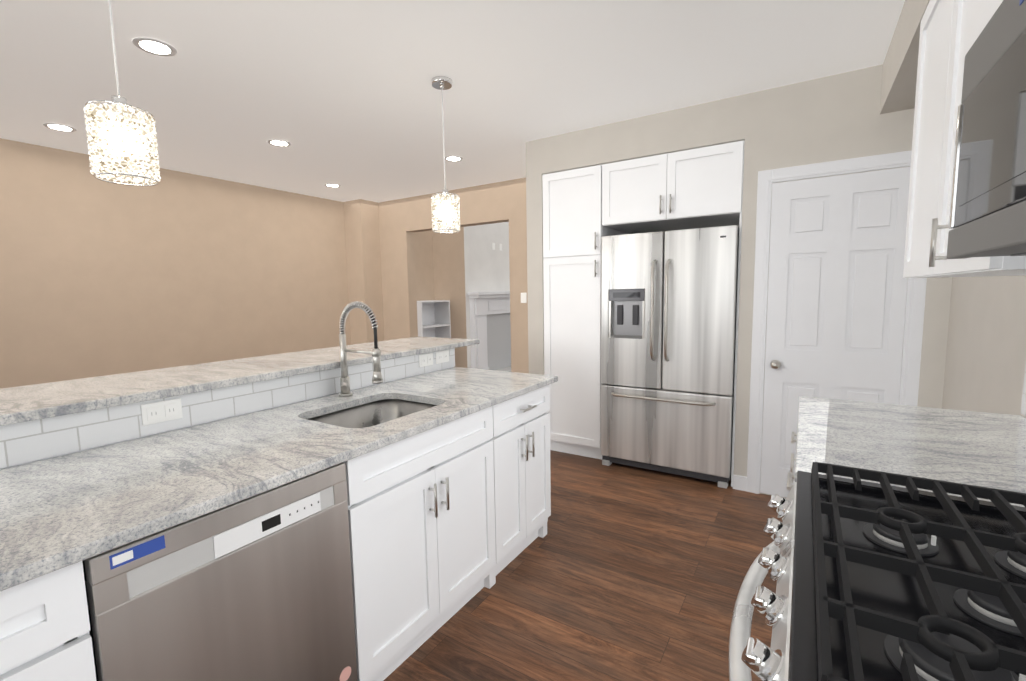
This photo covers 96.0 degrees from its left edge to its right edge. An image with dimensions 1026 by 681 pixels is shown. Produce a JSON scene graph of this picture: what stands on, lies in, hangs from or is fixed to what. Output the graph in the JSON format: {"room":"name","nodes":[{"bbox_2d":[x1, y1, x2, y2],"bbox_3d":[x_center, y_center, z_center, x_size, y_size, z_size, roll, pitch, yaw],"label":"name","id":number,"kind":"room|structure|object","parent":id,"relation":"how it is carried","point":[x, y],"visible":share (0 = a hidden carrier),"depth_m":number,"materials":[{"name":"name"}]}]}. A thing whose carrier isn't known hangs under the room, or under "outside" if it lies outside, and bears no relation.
{"room":"kitchen","nodes":[
{"label":"kitchen","id":0,"kind":"room"},
{"bbox_2d":[0,138,434,388],"bbox_3d":[-2.458,-0.507,6.014,0.150,2.608,10.450,3,7,32],"label":"wall","id":1,"kind":"structure","parent":0,"point":[172,268],"depth_m":4.38,"materials":[{"name":"beige paint"}]},
{"bbox_2d":[0,367,452,469],"bbox_3d":[-0.971,0.654,2.163,0.150,1.038,2.030,3,7,32],"label":"wall","id":2,"kind":"structure","parent":0,"point":[193,425],"depth_m":1.65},
{"bbox_2d":[0,336,479,425],"bbox_3d":[-1.058,0.104,2.288,0.565,0.030,2.247,3,7,32],"label":"bar","id":3,"kind":"object","parent":2,"relation":"on","point":[20,404],"visible":1,"depth_m":1.77,"materials":[{"name":"grey stone"}]},
{"bbox_2d":[344,199,384,344],"bbox_3d":[-2.002,-0.543,6.285,0.328,2.608,0.298,3,7,32],"label":"pilaster","id":4,"kind":"object","parent":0,"point":[362,238],"visible":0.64,"depth_m":6.13,"materials":[{"name":"beige paint"}]},
{"bbox_2d":[0,0,904,223],"bbox_3d":[0.078,-1.709,4.273,6.295,0.050,10.450,3,7,32],"label":"ceiling","id":5,"kind":"structure","parent":0,"point":[346,95],"depth_m":2.57,"materials":[{"name":"paint"}]},
{"bbox_2d":[43,123,76,131],"bbox_3d":[-3.247,-1.524,3.313,0.176,0.006,0.176,3,7,32],"label":"recessed light","id":6,"kind":"object","parent":5,"relation":"in","point":[59,127],"visible":1,"depth_m":3.31,"materials":[{"name":"white"}]},
{"bbox_2d":[84,0,160,185],"bbox_3d":[-1.220,-0.931,1.409,0.171,0.861,0.170,3,7,32],"label":"pendant light","id":7,"kind":"object","parent":5,"relation":"hanging from","point":[103,127],"visible":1,"depth_m":1.39,"materials":[{"name":"white glass"}]},
{"bbox_2d":[132,37,176,56],"bbox_3d":[-1.762,-1.442,2.276,0.176,0.006,0.176,3,7,32],"label":"recessed light","id":8,"kind":"object","parent":5,"relation":"in","point":[155,47],"visible":1,"depth_m":2.27,"materials":[{"name":"white"}]},
{"bbox_2d":[267,139,290,146],"bbox_3d":[-1.885,-1.590,3.728,0.176,0.006,0.176,3,7,32],"label":"recessed light","id":9,"kind":"object","parent":5,"relation":"in","point":[278,143],"visible":1,"depth_m":3.73,"materials":[{"name":"white"}]},
{"bbox_2d":[325,184,340,187],"bbox_3d":[-2.024,-1.739,5.190,0.176,0.006,0.176,3,7,32],"label":"recessed light","id":10,"kind":"object","parent":5,"relation":"in","point":[333,185],"visible":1,"depth_m":5.18,"materials":[{"name":"white"}]},
{"bbox_2d":[431,76,460,232],"bbox_3d":[-0.407,-1.082,2.732,0.171,0.861,0.170,3,7,32],"label":"pendant light","id":11,"kind":"object","parent":5,"relation":"hanging from","point":[449,211],"visible":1,"depth_m":2.70,"materials":[{"name":"white glass"}]},
{"bbox_2d":[445,156,462,161],"bbox_3d":[-0.545,-1.665,4.239,0.176,0.006,0.176,3,7,32],"label":"recessed light","id":12,"kind":"object","parent":5,"relation":"in","point":[453,158],"visible":0.96,"depth_m":4.23,"materials":[{"name":"white plastic"}]},
{"bbox_2d":[378,177,528,372],"bbox_3d":[-0.662,-0.506,5.705,3.218,2.608,0.140,3,7,32],"label":"wall","id":13,"kind":"structure","parent":0,"point":[479,203],"depth_m":5.42,"materials":[{"name":"beige paint"}]},
{"bbox_2d":[405,218,511,371],"bbox_3d":[-0.658,-0.304,5.725,1.602,2.200,0.146,3,7,32],"label":"trim","id":14,"kind":"structure","parent":13,"relation":"attached to","point":[411,283],"depth_m":6.06,"materials":[{"name":"beige paint"}]},
{"bbox_2d":[521,293,526,302],"bbox_3d":[0.117,-0.473,5.127,0.075,0.115,0.007,3,7,32],"label":"switch plate","id":15,"kind":"object","parent":13,"relation":"attached to","point":[523,297],"visible":1,"depth_m":5.12,"materials":[{"name":"white plastic"}]},
{"bbox_2d":[432,223,509,367],"bbox_3d":[-0.516,-0.780,8.333,0.650,2.608,1.930,3,7,32],"label":"wall","id":16,"kind":"structure","parent":0,"point":[467,259],"depth_m":7.51,"materials":[{"name":"paint"}]},
{"bbox_2d":[492,243,501,250],"bbox_3d":[-0.273,-1.632,8.038,0.006,0.115,0.295,3,7,32],"label":"outlet","id":17,"kind":"object","parent":16,"relation":"attached to","point":[493,246],"visible":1,"depth_m":7.96,"materials":[{"name":"white plastic"}]},
{"bbox_2d":[384,450,785,680],"bbox_3d":[0.123,0.936,4.546,6.295,0.050,10.450,3,7,32],"label":"floor","id":18,"kind":"structure","parent":0,"point":[619,572],"depth_m":2.13,"materials":[{"name":"brown wood"}]},
{"bbox_2d":[0,561,95,680],"bbox_3d":[-1.266,0.873,0.833,0.620,0.884,0.656,3,7,32],"label":"base cabinet","id":19,"kind":"object","parent":18,"relation":"on","point":[45,624],"depth_m":0.86,"materials":[{"name":"white wood"}]},
{"bbox_2d":[0,367,557,590],"bbox_3d":[-0.978,0.362,1.286,0.726,0.030,3.462,3,7,32],"label":"countertop","id":20,"kind":"structure","parent":19,"relation":"on","point":[59,512],"depth_m":1.27,"materials":[{"name":"stone"}]},
{"bbox_2d":[339,301,382,396],"bbox_3d":[-0.706,0.046,2.036,0.274,0.433,0.124,3,7,32],"label":"faucet","id":21,"kind":"object","parent":20,"relation":"on","point":[377,377],"visible":1,"depth_m":2.05,"materials":[{"name":"silver metal"}]},
{"bbox_2d":[307,399,436,427],"bbox_3d":[-0.561,0.399,1.911,0.460,0.184,0.560,3,7,32],"label":"sink basin","id":22,"kind":"object","parent":20,"relation":"in","point":[373,413],"visible":0.1,"depth_m":2.13,"materials":[{"name":"silver metal"}]},
{"bbox_2d":[82,462,357,680],"bbox_3d":[-0.917,0.821,1.362,0.604,0.867,0.601,3,7,32],"label":"dishwasher","id":23,"kind":"object","parent":18,"relation":"on","point":[257,587],"visible":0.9,"depth_m":1.15,"materials":[{"name":"grey metal"}]},
{"bbox_2d":[343,453,379,680],"bbox_3d":[-0.928,0.812,1.367,0.620,0.884,0.733,3,7,32],"label":"base cabinet","id":24,"kind":"object","parent":18,"relation":"on","point":[358,470],"depth_m":1.49,"materials":[{"name":"white wood"}]},
{"bbox_2d":[417,300,450,337],"bbox_3d":[-1.335,0.001,7.390,0.328,1.274,0.673,3,7,32],"label":"bookcase","id":25,"kind":"object","parent":18,"relation":"on","point":[433,318],"visible":0.25,"depth_m":7.57,"materials":[{"name":"white wood"}]},
{"bbox_2d":[368,402,507,680],"bbox_3d":[-0.539,0.742,1.982,0.620,0.884,0.845,3,7,32],"label":"base cabinet","id":26,"kind":"object","parent":18,"relation":"on","point":[448,521],"depth_m":1.78,"materials":[{"name":"white wood"}]},
{"bbox_2d":[468,291,510,371],"bbox_3d":[-0.144,-0.153,8.080,0.300,1.399,1.680,3,7,32],"label":"fireplace mantel","id":27,"kind":"object","parent":18,"relation":"on","point":[490,327],"visible":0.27,"depth_m":7.90,"materials":[{"name":"grey wood"}]},
{"bbox_2d":[504,384,550,563],"bbox_3d":[-0.215,0.684,2.495,0.620,0.884,0.612,3,7,32],"label":"base cabinet","id":28,"kind":"object","parent":18,"relation":"on","point":[526,416],"depth_m":2.37,"materials":[{"name":"white wood"}]},
{"bbox_2d":[542,165,627,459],"bbox_3d":[0.657,-0.217,4.036,0.509,2.330,0.772,3,7,32],"label":"pantry cabinet","id":29,"kind":"object","parent":18,"relation":"on","point":[575,230],"visible":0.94,"depth_m":3.73,"materials":[{"name":"white wood"}]},
{"bbox_2d":[601,225,738,488],"bbox_3d":[1.259,0.086,3.631,0.936,1.789,0.818,3,7,32],"label":"refrigerator","id":30,"kind":"object","parent":18,"relation":"on","point":[668,317],"visible":1,"depth_m":3.30,"materials":[{"name":"grey metal"}]},
{"bbox_2d":[787,432,796,490],"bbox_3d":[0.575,0.889,0.380,0.687,0.883,3.490,3,7,32],"label":"base cabinet","id":31,"kind":"object","parent":18,"relation":"on","point":[791,477],"visible":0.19,"depth_m":1.75,"materials":[{"name":"white wood"}]},
{"bbox_2d":[794,396,1025,506],"bbox_3d":[0.581,0.433,0.334,0.670,0.030,3.505,3,7,32],"label":"countertop","id":32,"kind":"structure","parent":31,"relation":"on","point":[983,449],"depth_m":1.37,"materials":[{"name":"stone"}]},
{"bbox_2d":[729,462,1025,680],"bbox_3d":[0.755,0.814,0.727,0.758,0.954,0.772,3,7,32],"label":"gas range","id":33,"kind":"object","parent":18,"relation":"on","point":[884,580],"visible":0.98,"depth_m":0.72,"materials":[{"name":"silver metal"}]},
{"bbox_2d":[526,64,951,497],"bbox_3d":[2.697,-0.542,5.507,2.673,2.608,5.412,3,7,32],"label":"wall","id":34,"kind":"structure","parent":0,"point":[836,117],"depth_m":2.97,"materials":[{"name":"beige paint"}]},
{"bbox_2d":[602,141,744,486],"bbox_3d":[1.284,-0.187,3.643,0.964,2.330,0.772,3,7,32],"label":"upper cabinet","id":35,"kind":"object","parent":34,"relation":"attached to","point":[702,187],"visible":0.94,"depth_m":3.23,"materials":[{"name":"white wood"}]},
{"bbox_2d":[733,474,746,490],"bbox_3d":[-1.049,1.072,2.687,5.891,0.099,5.648,3,7,32],"label":"baseboard","id":36,"kind":"structure","parent":34,"relation":"attached to","point":[739,482],"depth_m":3.17,"materials":[{"name":"white wood"}]},
{"bbox_2d":[746,150,926,493],"bbox_3d":[1.935,-0.005,2.818,0.850,2.115,0.024,3,7,32],"label":"door frame","id":37,"kind":"structure","parent":34,"relation":"attached to","point":[912,337],"depth_m":2.90,"materials":[{"name":"white wood"}]},
{"bbox_2d":[760,167,910,496],"bbox_3d":[1.920,0.035,2.797,0.686,2.018,0.078,3,7,32],"label":"closet door","id":38,"kind":"structure","parent":37,"relation":"attached to","point":[837,288],"depth_m":2.79,"materials":[{"name":"white wood"}]},
{"bbox_2d":[880,0,929,113],"bbox_3d":[0.983,-1.178,0.545,0.358,0.268,4.634,3,7,32],"label":"soffit","id":39,"kind":"structure","parent":0,"point":[899,78],"depth_m":2.14,"materials":[{"name":"beige paint"}]},
{"bbox_2d":[942,276,1025,417],"bbox_3d":[2.713,-0.273,2.890,0.150,2.608,10.250,3,7,32],"label":"wall","id":40,"kind":"structure","parent":0,"point":[985,358],"depth_m":2.00,"materials":[{"name":"beige paint"}]},
{"bbox_2d":[903,0,938,277],"bbox_3d":[1.500,-0.669,1.408,0.356,0.933,0.557,3,7,32],"label":"upper cabinet","id":41,"kind":"object","parent":40,"relation":"attached to","point":[929,26],"depth_m":1.62,"materials":[{"name":"white wood"}]},
{"bbox_2d":[919,0,1025,277],"bbox_3d":[1.249,-0.624,1.011,0.356,0.933,0.623,3,7,32],"label":"upper cabinet","id":42,"kind":"object","parent":40,"relation":"attached to","point":[951,31],"depth_m":1.28,"materials":[{"name":"white wood"}]},
{"bbox_2d":[947,0,1025,258],"bbox_3d":[0.883,-0.326,0.516,0.426,0.406,0.770,3,7,32],"label":"microwave","id":43,"kind":"object","parent":40,"relation":"attached to","point":[987,216],"visible":1,"depth_m":0.76,"materials":[{"name":"grey metal"}]},
{"bbox_2d":[1021,363,1025,415],"bbox_3d":[0.868,0.165,0.130,0.008,0.533,3.540,3,7,32],"label":"wall tile","id":44,"kind":"structure","parent":40,"relation":"attached to","point":[1023,408],"depth_m":1.63,"materials":[{"name":"white tile"}]},
{"bbox_3d":[-1.910,0.040,0.619,0.150,2.608,1.446,3,7,32],"label":"wall","id":45,"kind":"structure","parent":0,"visible":0},
{"bbox_2d":[0,348,454,467],"bbox_3d":[-1.298,0.070,1.448,0.008,0.523,3.470,3,7,32],"label":"wall tile","id":46,"kind":"structure","parent":45,"relation":"attached to","point":[28,441],"depth_m":1.66,"materials":[{"name":"white tile"}]},
{"bbox_2d":[140,398,182,425],"bbox_3d":[-1.207,0.245,1.591,0.008,0.072,0.118,3,7,32],"label":"electrical outlet plate","id":47,"kind":"object","parent":46,"relation":"attached to","point":[160,411],"depth_m":1.59,"materials":[{"name":"white plastic"}]},
{"bbox_2d":[419,353,432,366],"bbox_3d":[-0.506,0.113,2.698,0.008,0.072,0.118,3,7,32],"label":"electrical outlet plate","id":48,"kind":"object","parent":46,"relation":"attached to","point":[424,359],"depth_m":2.69,"materials":[{"name":"white plastic"}]},
{"bbox_2d":[436,350,448,363],"bbox_3d":[-0.429,0.099,2.820,0.008,0.072,0.118,3,7,32],"label":"electrical outlet plate","id":49,"kind":"object","parent":46,"relation":"attached to","point":[441,356],"depth_m":2.82,"materials":[{"name":"white plastic"}]}
]}

